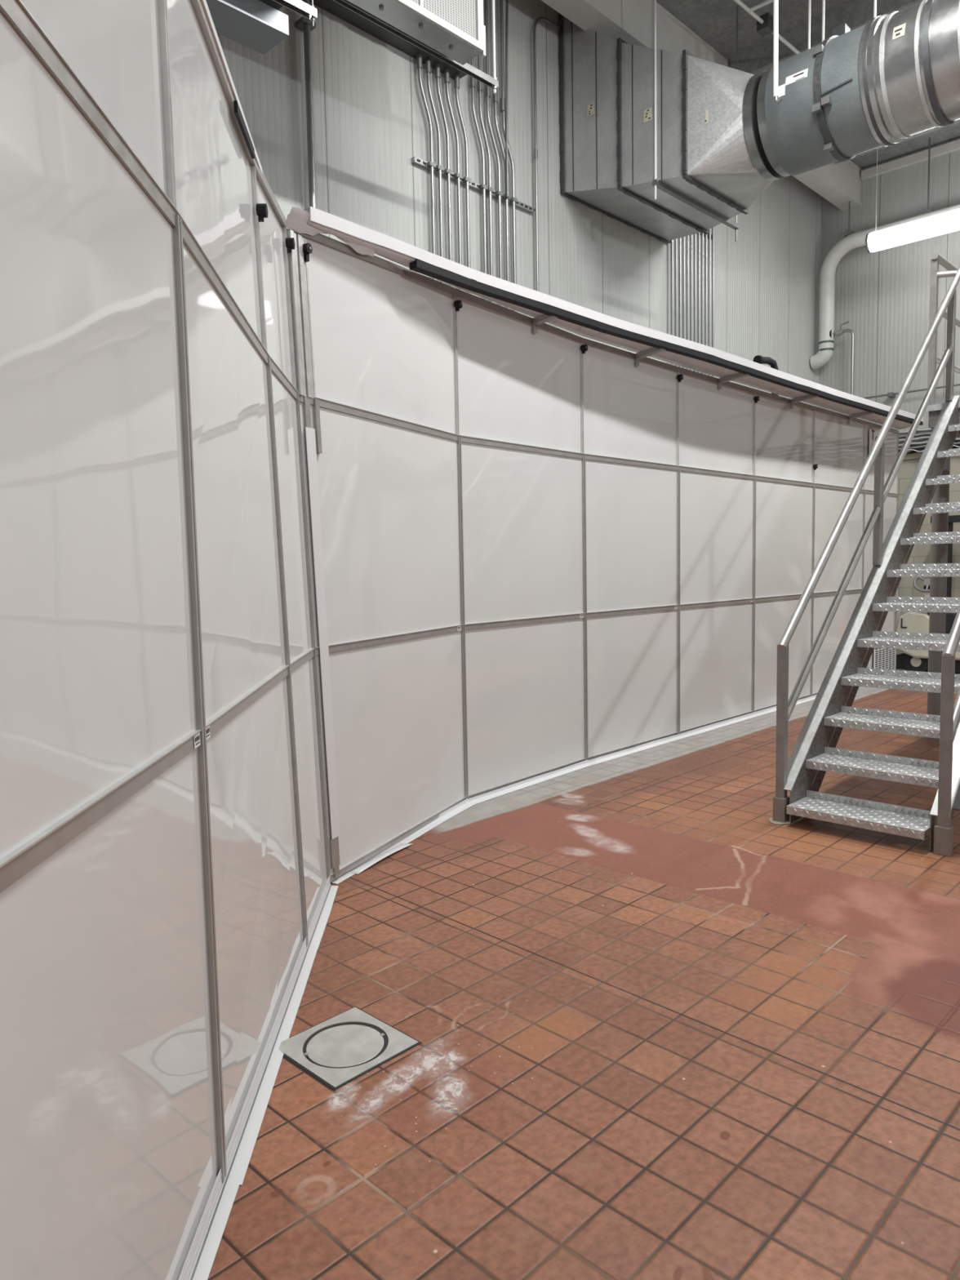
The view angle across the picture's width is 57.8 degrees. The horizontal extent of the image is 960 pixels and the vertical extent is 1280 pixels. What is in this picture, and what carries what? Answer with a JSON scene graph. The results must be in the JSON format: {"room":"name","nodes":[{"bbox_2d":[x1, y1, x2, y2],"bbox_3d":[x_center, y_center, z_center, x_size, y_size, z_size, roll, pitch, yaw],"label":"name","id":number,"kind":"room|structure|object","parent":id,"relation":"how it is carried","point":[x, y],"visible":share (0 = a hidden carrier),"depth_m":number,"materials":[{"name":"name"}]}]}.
{"room":"processing plant","nodes":[
{"label":"processing plant","id":0,"kind":"room"},
{"bbox_2d":[217,0,821,407],"bbox_3d":[-0.381,-2.485,7.074,0.200,6.550,14.950,4,7,44],"label":"wall","id":1,"kind":"structure","parent":0,"point":[370,117],"depth_m":7.46,"materials":[{"name":"grey metal"}]},
{"bbox_2d":[294,0,316,208],"bbox_3d":[-1.152,-2.309,6.076,0.095,6.400,0.105,4,7,44],"label":"pipe","id":2,"kind":"object","parent":1,"relation":"attached to","point":[304,24],"visible":0.23,"depth_m":5.93,"materials":[{"name":"metal"}]},
{"bbox_2d":[309,0,469,79],"bbox_3d":[-1.040,-4.471,6.002,0.158,0.164,2.600,4,7,44],"label":"wireway","id":3,"kind":"object","parent":1,"relation":"attached to","point":[331,6],"visible":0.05,"depth_m":6.36,"materials":[{"name":"metal"}]},
{"bbox_2d":[416,53,435,279],"bbox_3d":[-0.379,-1.837,6.896,0.045,5.290,0.146,4,7,44],"label":"conduit","id":4,"kind":"object","parent":1,"relation":"attached to","point":[419,56],"visible":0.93,"depth_m":6.75,"materials":[{"name":"metal"}]},
{"bbox_2d":[425,58,444,283],"bbox_3d":[-0.318,-1.844,6.958,0.045,5.290,0.141,4,7,44],"label":"conduit","id":5,"kind":"object","parent":1,"relation":"attached to","point":[428,61],"visible":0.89,"depth_m":6.81,"materials":[{"name":"metal"}]},
{"bbox_2d":[434,63,453,287],"bbox_3d":[-0.250,-1.851,7.028,0.045,5.290,0.136,4,7,44],"label":"conduit","id":6,"kind":"object","parent":1,"relation":"attached to","point":[437,66],"visible":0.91,"depth_m":6.88,"materials":[{"name":"metal"}]},
{"bbox_2d":[444,68,462,290],"bbox_3d":[-0.177,-1.859,7.103,0.045,5.290,0.146,4,7,44],"label":"conduit","id":7,"kind":"object","parent":1,"relation":"attached to","point":[446,73],"visible":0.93,"depth_m":6.96,"materials":[{"name":"metal"}]},
{"bbox_2d":[453,74,471,293],"bbox_3d":[-0.104,-1.867,7.178,0.045,5.290,0.136,4,7,44],"label":"conduit","id":8,"kind":"object","parent":1,"relation":"attached to","point":[456,77],"visible":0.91,"depth_m":7.03,"materials":[{"name":"metal"}]},
{"bbox_2d":[411,156,535,213],"bbox_3d":[-0.004,-3.747,7.183,0.073,0.040,1.435,4,7,44],"label":"channel","id":9,"kind":"object","parent":1,"relation":"attached to","point":[418,162],"visible":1,"depth_m":7.11,"materials":[{"name":"metal"}]},
{"bbox_2d":[505,0,508,197],"bbox_3d":[0.231,-4.749,7.290,0.022,2.000,0.072,4,7,44],"label":"conduit","id":10,"kind":"object","parent":9,"relation":"attached to","point":[507,1],"visible":1,"depth_m":7.29,"materials":[{"name":"metal"}]},
{"bbox_2d":[469,57,487,300],"bbox_3d":[0.015,-2.484,7.260,0.045,6.500,0.151,4,7,44],"label":"conduit","id":11,"kind":"object","parent":1,"relation":"attached to","point":[472,81],"visible":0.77,"depth_m":7.17,"materials":[{"name":"metal"}]},
{"bbox_2d":[476,53,493,302],"bbox_3d":[0.071,-2.490,7.317,0.045,6.500,0.141,4,7,44],"label":"conduit","id":12,"kind":"object","parent":1,"relation":"attached to","point":[479,85],"visible":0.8,"depth_m":7.22,"materials":[{"name":"metal"}]},
{"bbox_2d":[484,0,502,306],"bbox_3d":[0.144,-2.498,7.392,0.045,6.500,0.161,4,7,44],"label":"conduit","id":13,"kind":"object","parent":1,"relation":"attached to","point":[487,89],"visible":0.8,"depth_m":7.24,"materials":[{"name":"metal"}]},
{"bbox_2d":[492,0,510,309],"bbox_3d":[0.206,-2.504,7.456,0.045,6.500,0.161,4,7,44],"label":"conduit","id":14,"kind":"object","parent":1,"relation":"attached to","point":[495,96],"visible":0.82,"depth_m":7.36,"materials":[{"name":"metal"}]},
{"bbox_2d":[499,0,516,311],"bbox_3d":[0.269,-2.511,7.520,0.045,6.500,0.161,4,7,44],"label":"conduit","id":15,"kind":"object","parent":1,"relation":"attached to","point":[502,100],"visible":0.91,"depth_m":7.33,"materials":[{"name":"metal"}]},
{"bbox_2d":[533,14,563,291],"bbox_3d":[0.665,-2.467,7.933,0.034,6.326,0.434,4,7,44],"label":"conduit","id":16,"kind":"object","parent":1,"relation":"attached to","point":[535,149],"visible":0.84,"depth_m":7.63,"materials":[{"name":"metal"}]},
{"bbox_2d":[670,240,673,364],"bbox_3d":[2.073,-2.656,9.376,0.030,6.400,0.030,4,7,44],"label":"conduit","id":17,"kind":"object","parent":1,"relation":"attached to","point":[672,241],"visible":0.02,"depth_m":9.27,"materials":[{"name":"metal"}]},
{"bbox_2d":[674,238,677,366],"bbox_3d":[2.128,-2.662,9.433,0.030,6.400,0.030,4,7,44],"label":"conduit","id":18,"kind":"object","parent":1,"relation":"attached to","point":[675,240],"visible":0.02,"depth_m":9.33,"materials":[{"name":"metal"}]},
{"bbox_2d":[678,237,681,367],"bbox_3d":[2.183,-2.668,9.489,0.030,6.400,0.030,4,7,44],"label":"conduit","id":19,"kind":"object","parent":1,"relation":"attached to","point":[679,238],"visible":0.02,"depth_m":9.38,"materials":[{"name":"metal"}]},
{"bbox_2d":[682,236,684,368],"bbox_3d":[2.238,-2.674,9.546,0.030,6.400,0.030,4,7,44],"label":"conduit","id":20,"kind":"object","parent":1,"relation":"attached to","point":[683,237],"visible":0.02,"depth_m":9.43,"materials":[{"name":"metal"}]},
{"bbox_2d":[685,235,688,369],"bbox_3d":[2.293,-2.680,9.602,0.030,6.400,0.030,4,7,44],"label":"conduit","id":21,"kind":"object","parent":1,"relation":"attached to","point":[687,237],"visible":0.02,"depth_m":9.49,"materials":[{"name":"metal"}]},
{"bbox_2d":[689,234,693,370],"bbox_3d":[2.348,-2.686,9.658,0.030,6.400,0.030,4,7,44],"label":"conduit","id":22,"kind":"object","parent":1,"relation":"attached to","point":[691,236],"visible":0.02,"depth_m":9.55,"materials":[{"name":"metal"}]},
{"bbox_2d":[693,233,696,372],"bbox_3d":[2.403,-2.692,9.715,0.030,6.400,0.030,4,7,44],"label":"conduit","id":23,"kind":"object","parent":1,"relation":"attached to","point":[695,234],"visible":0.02,"depth_m":9.60,"materials":[{"name":"metal"}]},
{"bbox_2d":[697,232,700,373],"bbox_3d":[2.458,-2.698,9.771,0.030,6.400,0.030,4,7,44],"label":"conduit","id":24,"kind":"object","parent":1,"relation":"attached to","point":[698,233],"visible":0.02,"depth_m":9.66,"materials":[{"name":"metal"}]},
{"bbox_2d":[701,231,703,373],"bbox_3d":[2.513,-2.704,9.828,0.030,6.400,0.030,4,7,44],"label":"conduit","id":25,"kind":"object","parent":1,"relation":"attached to","point":[702,233],"visible":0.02,"depth_m":9.71,"materials":[{"name":"metal"}]},
{"bbox_2d":[704,234,707,374],"bbox_3d":[2.568,-2.709,9.884,0.030,6.400,0.030,4,7,44],"label":"conduit","id":26,"kind":"object","parent":1,"relation":"attached to","point":[705,235],"visible":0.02,"depth_m":9.77,"materials":[{"name":"metal"}]},
{"bbox_2d":[707,228,711,376],"bbox_3d":[2.623,-2.715,9.941,0.030,6.400,0.030,4,7,44],"label":"conduit","id":27,"kind":"object","parent":1,"relation":"attached to","point":[709,230],"visible":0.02,"depth_m":9.82,"materials":[{"name":"metal"}]},
{"bbox_2d":[711,226,715,377],"bbox_3d":[2.678,-2.721,9.997,0.030,6.400,0.030,4,7,44],"label":"conduit","id":28,"kind":"object","parent":1,"relation":"attached to","point":[713,228],"visible":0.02,"depth_m":9.87,"materials":[{"name":"metal"}]},
{"bbox_2d":[207,663,959,1279],"bbox_3d":[3.526,1.083,3.645,10.900,0.120,14.950,4,7,44],"label":"floor","id":29,"kind":"structure","parent":0,"point":[667,1028],"depth_m":2.52,"materials":[{"name":"tile"}]},
{"bbox_2d":[0,0,226,1279],"bbox_3d":[-0.597,-0.094,1.260,0.032,2.766,1.235,-1,5,-2],"label":"partition panel","id":30,"kind":"object","parent":29,"relation":"on","point":[113,1149],"visible":0.98,"depth_m":1.35,"materials":[{"name":"white plastic"}]},
{"bbox_2d":[167,0,308,1162],"bbox_3d":[-0.634,-0.194,2.164,0.136,2.811,3.059,-2,5,-6],"label":"partition panel","id":31,"kind":"object","parent":29,"relation":"on","point":[260,901],"visible":0.88,"depth_m":2.34,"materials":[{"name":"white plastic"}]},
{"bbox_2d":[178,875,338,1279],"bbox_3d":[-0.578,1.188,2.297,0.042,0.059,3.079,-1,5,-2],"label":"baseboard","id":32,"kind":"structure","parent":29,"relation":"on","point":[202,1259],"depth_m":2.22,"materials":[{"name":"plastic"}]},
{"bbox_2d":[255,160,330,936],"bbox_3d":[-0.731,-0.306,3.400,0.114,2.826,0.662,-1,5,-2],"label":"partition panel","id":33,"kind":"object","parent":29,"relation":"on","point":[275,246],"visible":0.85,"depth_m":3.44,"materials":[{"name":"white plastic"}]},
{"bbox_2d":[278,1006,422,1090],"bbox_3d":[-0.395,1.190,2.558,0.316,0.006,0.316,4,7,44],"label":"floor drain","id":34,"kind":"object","parent":29,"relation":"on","point":[340,1049],"visible":1,"depth_m":2.54,"materials":[{"name":"silver metal"}]},
{"bbox_2d":[285,219,468,881],"bbox_3d":[-0.415,-0.450,4.357,0.101,2.936,1.481,1,6,27],"label":"partition panel","id":35,"kind":"object","parent":29,"relation":"on","point":[375,346],"visible":0.92,"depth_m":4.24,"materials":[{"name":"white plastic"}]},
{"bbox_2d":[349,843,412,874],"bbox_3d":[-0.477,1.045,4.187,0.061,0.011,0.482,2,6,28],"label":"tape offcut","id":36,"kind":"object","parent":29,"relation":"on","point":[364,866],"visible":1,"depth_m":4.16,"materials":[{"name":"white plastic"}]},
{"bbox_2d":[455,288,588,798],"bbox_3d":[0.313,-0.561,5.479,0.058,2.936,1.279,3,7,41],"label":"partition panel","id":37,"kind":"object","parent":29,"relation":"on","point":[521,390],"visible":1,"depth_m":5.44,"materials":[{"name":"white plastic"}]},
{"bbox_2d":[285,206,923,429],"bbox_3d":[1.988,-2.143,6.920,0.456,0.220,8.732,3,7,42],"label":"ledge","id":38,"kind":"object","parent":37,"relation":"attached to","point":[581,321],"visible":0.98,"depth_m":5.66,"materials":[{"name":"metal"}]},
{"bbox_2d":[753,355,778,395],"bbox_3d":[3.112,-1.261,9.470,0.092,3.565,0.461,4,7,44],"label":"hose","id":39,"kind":"object","parent":38,"relation":"on","point":[760,359],"visible":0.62,"depth_m":9.26,"materials":[{"name":"rubber"}]},
{"bbox_2d":[330,694,816,884],"bbox_3d":[2.019,0.726,7.229,0.410,0.031,8.628,3,7,41],"label":"baseboard","id":40,"kind":"structure","parent":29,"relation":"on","point":[465,804],"depth_m":5.73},
{"bbox_2d":[582,337,683,759],"bbox_3d":[1.146,-0.633,6.385,0.058,2.891,1.232,4,7,44],"label":"partition panel","id":41,"kind":"object","parent":29,"relation":"on","point":[631,411],"visible":1,"depth_m":6.36,"materials":[{"name":"white plastic"}]},
{"bbox_2d":[678,367,759,733],"bbox_3d":[2.005,-0.718,7.268,0.058,2.876,1.282,4,7,44],"label":"partition panel","id":42,"kind":"object","parent":29,"relation":"on","point":[717,426],"visible":1,"depth_m":7.25,"materials":[{"name":"white plastic"}]},
{"bbox_2d":[754,389,817,711],"bbox_3d":[2.875,-0.809,8.161,0.058,2.871,1.262,4,7,44],"label":"partition panel","id":43,"kind":"object","parent":29,"relation":"on","point":[785,467],"visible":0.9,"depth_m":8.11,"materials":[{"name":"white plastic"}]},
{"bbox_2d":[812,406,865,695],"bbox_3d":[3.747,-0.903,9.075,0.032,2.866,1.315,4,7,44],"label":"partition panel","id":44,"kind":"object","parent":29,"relation":"on","point":[839,445],"visible":0.73,"depth_m":8.99,"materials":[{"name":"white plastic"}]},
{"bbox_2d":[768,265,959,856],"bbox_3d":[2.849,-0.893,5.259,0.899,3.565,3.018,4,7,44],"label":"staircase","id":45,"kind":"structure","parent":29,"relation":"on","point":[815,753],"depth_m":4.90,"materials":[{"name":"metal"}]},
{"bbox_2d":[863,421,898,669],"bbox_3d":[4.564,-0.987,9.901,0.052,2.861,1.045,4,7,44],"label":"partition panel","id":46,"kind":"object","parent":29,"relation":"on","point":[881,658],"visible":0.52,"depth_m":9.97,"materials":[{"name":"white plastic"}]},
{"bbox_2d":[868,428,879,453],"bbox_3d":[4.362,-2.143,9.605,0.004,0.350,0.309,4,7,44],"label":"paper sign","id":47,"kind":"object","parent":46,"relation":"attached to","point":[873,434],"visible":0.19,"depth_m":9.55,"materials":[{"name":"white paper"}]},
{"bbox_2d":[895,515,959,672],"bbox_3d":[5.636,-0.533,10.268,1.318,1.880,0.788,4,7,44],"label":"forklift","id":48,"kind":"object","parent":29,"relation":"on","point":[908,622],"visible":0.42,"depth_m":10.34,"materials":[{"name":"beige paint"}]},
{"bbox_2d":[920,252,959,741],"bbox_3d":[4.222,-1.077,6.742,1.000,3.624,1.530,4,7,44],"label":"stair landing","id":49,"kind":"structure","parent":29,"relation":"on","point":[940,522],"depth_m":6.52,"materials":[{"name":"metal"}]},
{"bbox_2d":[656,0,959,168],"bbox_3d":[3.396,-5.601,3.068,10.900,0.200,14.950,4,7,44],"label":"ceiling","id":50,"kind":"structure","parent":0,"point":[714,21],"depth_m":8.38,"materials":[{"name":"concrete"}]},
{"bbox_2d":[205,0,288,54],"bbox_3d":[-1.757,-4.352,3.994,0.430,2.244,1.915,4,7,44],"label":"light fixture","id":51,"kind":"object","parent":50,"relation":"hanging from","point":[258,25],"visible":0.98,"depth_m":4.67,"materials":[{"name":"metal"}]},
{"bbox_2d":[273,0,317,26],"bbox_3d":[-1.461,-4.293,3.821,0.040,2.348,1.671,4,7,44],"label":"strut","id":52,"kind":"object","parent":50,"relation":"hanging from","point":[299,6],"visible":1,"depth_m":4.45,"materials":[{"name":"metal"}]},
{"bbox_2d":[333,0,498,93],"bbox_3d":[-0.823,-4.618,4.963,0.042,1.920,2.640,4,7,44],"label":"strut","id":53,"kind":"object","parent":50,"relation":"hanging from","point":[467,68],"visible":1,"depth_m":5.64,"materials":[{"name":"metal"}]},
{"bbox_2d":[346,0,485,65],"bbox_3d":[-0.856,-4.092,4.712,0.190,0.920,2.357,4,7,44],"label":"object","id":54,"kind":"object","parent":53,"relation":"hanging from","point":[455,28],"visible":1,"depth_m":5.31,"materials":[{"name":"white metal"}]},
{"bbox_2d":[652,0,739,241],"bbox_3d":[1.941,-4.808,7.704,0.045,2.120,1.430,4,7,44],"label":"hanger","id":55,"kind":"object","parent":50,"relation":"hanging from","point":[655,182],"visible":0.9,"depth_m":7.52,"materials":[{"name":"metal"}]},
{"bbox_2d":[558,13,773,243],"bbox_3d":[1.968,-4.774,7.953,1.739,1.854,1.843,4,7,44],"label":"duct","id":56,"kind":"object","parent":55,"relation":"hanging from","point":[606,117],"visible":0.91,"depth_m":7.43,"materials":[{"name":"silver metal"}]},
{"bbox_2d":[773,0,782,104],"bbox_3d":[2.172,-4.850,6.333,0.084,1.810,0.036,4,7,44],"label":"pipe","id":57,"kind":"object","parent":50,"relation":"hanging from","point":[775,2],"visible":1,"depth_m":6.37,"materials":[{"name":"metal"}]},
{"bbox_2d":[808,0,810,48],"bbox_3d":[2.577,-5.192,6.785,0.018,1.222,0.018,-3,5,-23],"label":"rod","id":58,"kind":"object","parent":50,"relation":"hanging from","point":[809,1],"visible":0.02,"depth_m":6.81,"materials":[{"name":"white metal"}]},
{"bbox_2d":[742,0,881,181],"bbox_3d":[2.650,-4.769,6.758,0.900,2.062,0.860,4,7,44],"label":"fan","id":59,"kind":"object","parent":50,"relation":"hanging from","point":[819,121],"depth_m":6.58,"materials":[{"name":"grey metal"}]},
{"bbox_2d":[857,0,959,146],"bbox_3d":[4.119,-4.078,5.400,3.160,0.860,0.860,4,7,44],"label":"duct","id":60,"kind":"object","parent":59,"relation":"attached to","point":[908,58],"visible":1,"depth_m":6.07,"materials":[{"name":"silver metal"}]},
{"bbox_2d":[729,0,923,75],"bbox_3d":[6.347,-5.664,5.576,10.150,0.220,0.350,4,7,44],"label":"beam","id":61,"kind":"structure","parent":50,"relation":"attached to","point":[757,60],"depth_m":8.35,"materials":[{"name":"metal"}]},
{"bbox_2d":[733,0,800,53],"bbox_3d":[2.653,-5.662,8.020,0.110,0.120,1.801,4,7,44],"label":"pipe","id":62,"kind":"object","parent":61,"relation":"hanging from","point":[764,22],"visible":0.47,"depth_m":7.95,"materials":[{"name":"grey metal"}]},
{"bbox_2d":[749,0,773,12],"bbox_3d":[2.911,-5.609,7.340,1.331,0.032,0.032,3,7,41],"label":"pipe","id":63,"kind":"object","parent":62,"relation":"attached to","point":[767,2],"visible":1,"depth_m":7.70,"materials":[{"name":"grey metal"}]},
{"bbox_2d":[873,0,876,17],"bbox_3d":[2.936,-5.169,6.438,0.018,1.222,0.018,-3,5,-23],"label":"rod","id":64,"kind":"object","parent":50,"relation":"hanging from","point":[874,1],"visible":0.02,"depth_m":6.47,"materials":[{"name":"white metal"}]},
{"bbox_2d":[809,137,959,369],"bbox_3d":[6.591,-4.862,9.868,5.688,2.565,0.196,4,7,44],"label":"insulated pipe","id":65,"kind":"object","parent":50,"relation":"hanging from","point":[852,240],"visible":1,"depth_m":11.64,"materials":[{"name":"metal"}]},
{"bbox_2d":[829,320,854,395],"bbox_3d":[4.874,-3.494,11.683,0.311,1.525,0.140,4,7,44],"label":"pipe","id":66,"kind":"object","parent":65,"relation":"attached to","point":[841,331],"visible":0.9,"depth_m":11.57,"materials":[{"name":"grey metal"}]},
{"bbox_2d":[833,119,959,164],"bbox_3d":[7.982,-5.841,7.255,10.150,0.220,0.350,4,7,44],"label":"trim","id":67,"kind":"structure","parent":50,"relation":"attached to","point":[958,121],"depth_m":10.23,"materials":[{"name":"metal"}]},
{"bbox_2d":[865,148,959,253],"bbox_3d":[5.309,-5.426,10.077,1.530,1.428,0.236,4,7,44],"label":"lamp","id":68,"kind":"object","parent":50,"relation":"hanging from","point":[947,222],"visible":0.98,"depth_m":10.23,"materials":[{"name":"white plastic"}]},
{"bbox_2d":[867,208,959,252],"bbox_3d":[5.326,-4.832,10.123,1.515,0.230,0.230,4,7,44],"label":"diffuser","id":69,"kind":"object","parent":68,"relation":"attached to","point":[947,222],"depth_m":10.21,"materials":[{"name":"white plastic"}]},
{"bbox_2d":[818,137,959,453],"bbox_3d":[8.664,-2.789,8.557,10.700,6.550,0.200,4,7,44],"label":"wall","id":70,"kind":"structure","parent":0,"point":[883,295],"depth_m":11.40,"materials":[{"name":"grey metal"}]},
{"bbox_2d":[541,0,861,210],"bbox_3d":[1.843,-5.696,8.419,0.250,0.470,9.050,4,7,44],"label":"air duct","id":71,"kind":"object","parent":70,"relation":"attached to","point":[632,21],"depth_m":8.10,"materials":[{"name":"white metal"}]},
{"bbox_2d":[861,138,959,179],"bbox_3d":[8.709,-5.929,8.000,10.150,0.100,0.060,4,7,44],"label":"trim","id":72,"kind":"structure","parent":70,"relation":"attached to","point":[942,149],"depth_m":11.08,"materials":[{"name":"white metal"}]},
{"bbox_2d":[862,383,959,399],"bbox_3d":[6.907,-3.130,9.994,5.250,0.050,0.140,4,7,44],"label":"conduit","id":73,"kind":"object","parent":70,"relation":"attached to","point":[891,394],"visible":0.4,"depth_m":11.37,"materials":[{"name":"metal"}]},
{"bbox_2d":[895,453,959,663],"bbox_3d":[8.510,-0.853,8.526,10.700,2.705,0.350,4,7,44],"label":"wall","id":74,"kind":"structure","parent":0,"point":[920,553],"depth_m":11.08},
{"bbox_2d":[906,444,959,453],"bbox_3d":[6.141,-2.362,10.513,3.800,0.048,0.320,4,7,44],"label":"sheet","id":75,"kind":"object","parent":74,"relation":"on","point":[909,451],"visible":0.14,"depth_m":10.99,"materials":[{"name":"metal"}]},
{"bbox_2d":[898,442,959,451],"bbox_3d":[6.157,-2.412,10.526,3.801,0.016,0.320,4,7,44],"label":"sheet","id":76,"kind":"object","parent":75,"relation":"on","point":[920,447],"visible":0.16,"depth_m":10.99,"materials":[{"name":"metal"}]},
{"bbox_2d":[898,438,959,448],"bbox_3d":[6.173,-2.462,10.539,3.800,0.016,0.320,4,7,44],"label":"sheet","id":77,"kind":"object","parent":76,"relation":"on","point":[956,439],"visible":0.08,"depth_m":11.06,"materials":[{"name":"grey metal"}]},
{"bbox_2d":[898,436,959,444],"bbox_3d":[6.146,-2.515,10.508,3.800,0.016,0.320,4,7,44],"label":"sheet","id":78,"kind":"object","parent":77,"relation":"on","point":[922,438],"visible":0.2,"depth_m":11.05,"materials":[{"name":"metal"}]},
{"bbox_2d":[898,432,931,439],"bbox_3d":[6.162,-2.564,10.521,3.800,0.016,0.320,4,7,44],"label":"sheet","id":79,"kind":"object","parent":78,"relation":"on","point":[925,434],"visible":0.17,"depth_m":11.05,"materials":[{"name":"metal"}]},
{"bbox_2d":[898,428,933,435],"bbox_3d":[6.136,-2.609,10.491,3.801,0.016,0.320,4,7,44],"label":"sheet","id":80,"kind":"object","parent":79,"relation":"on","point":[928,430],"visible":0.22,"depth_m":11.01,"materials":[{"name":"grey metal"}]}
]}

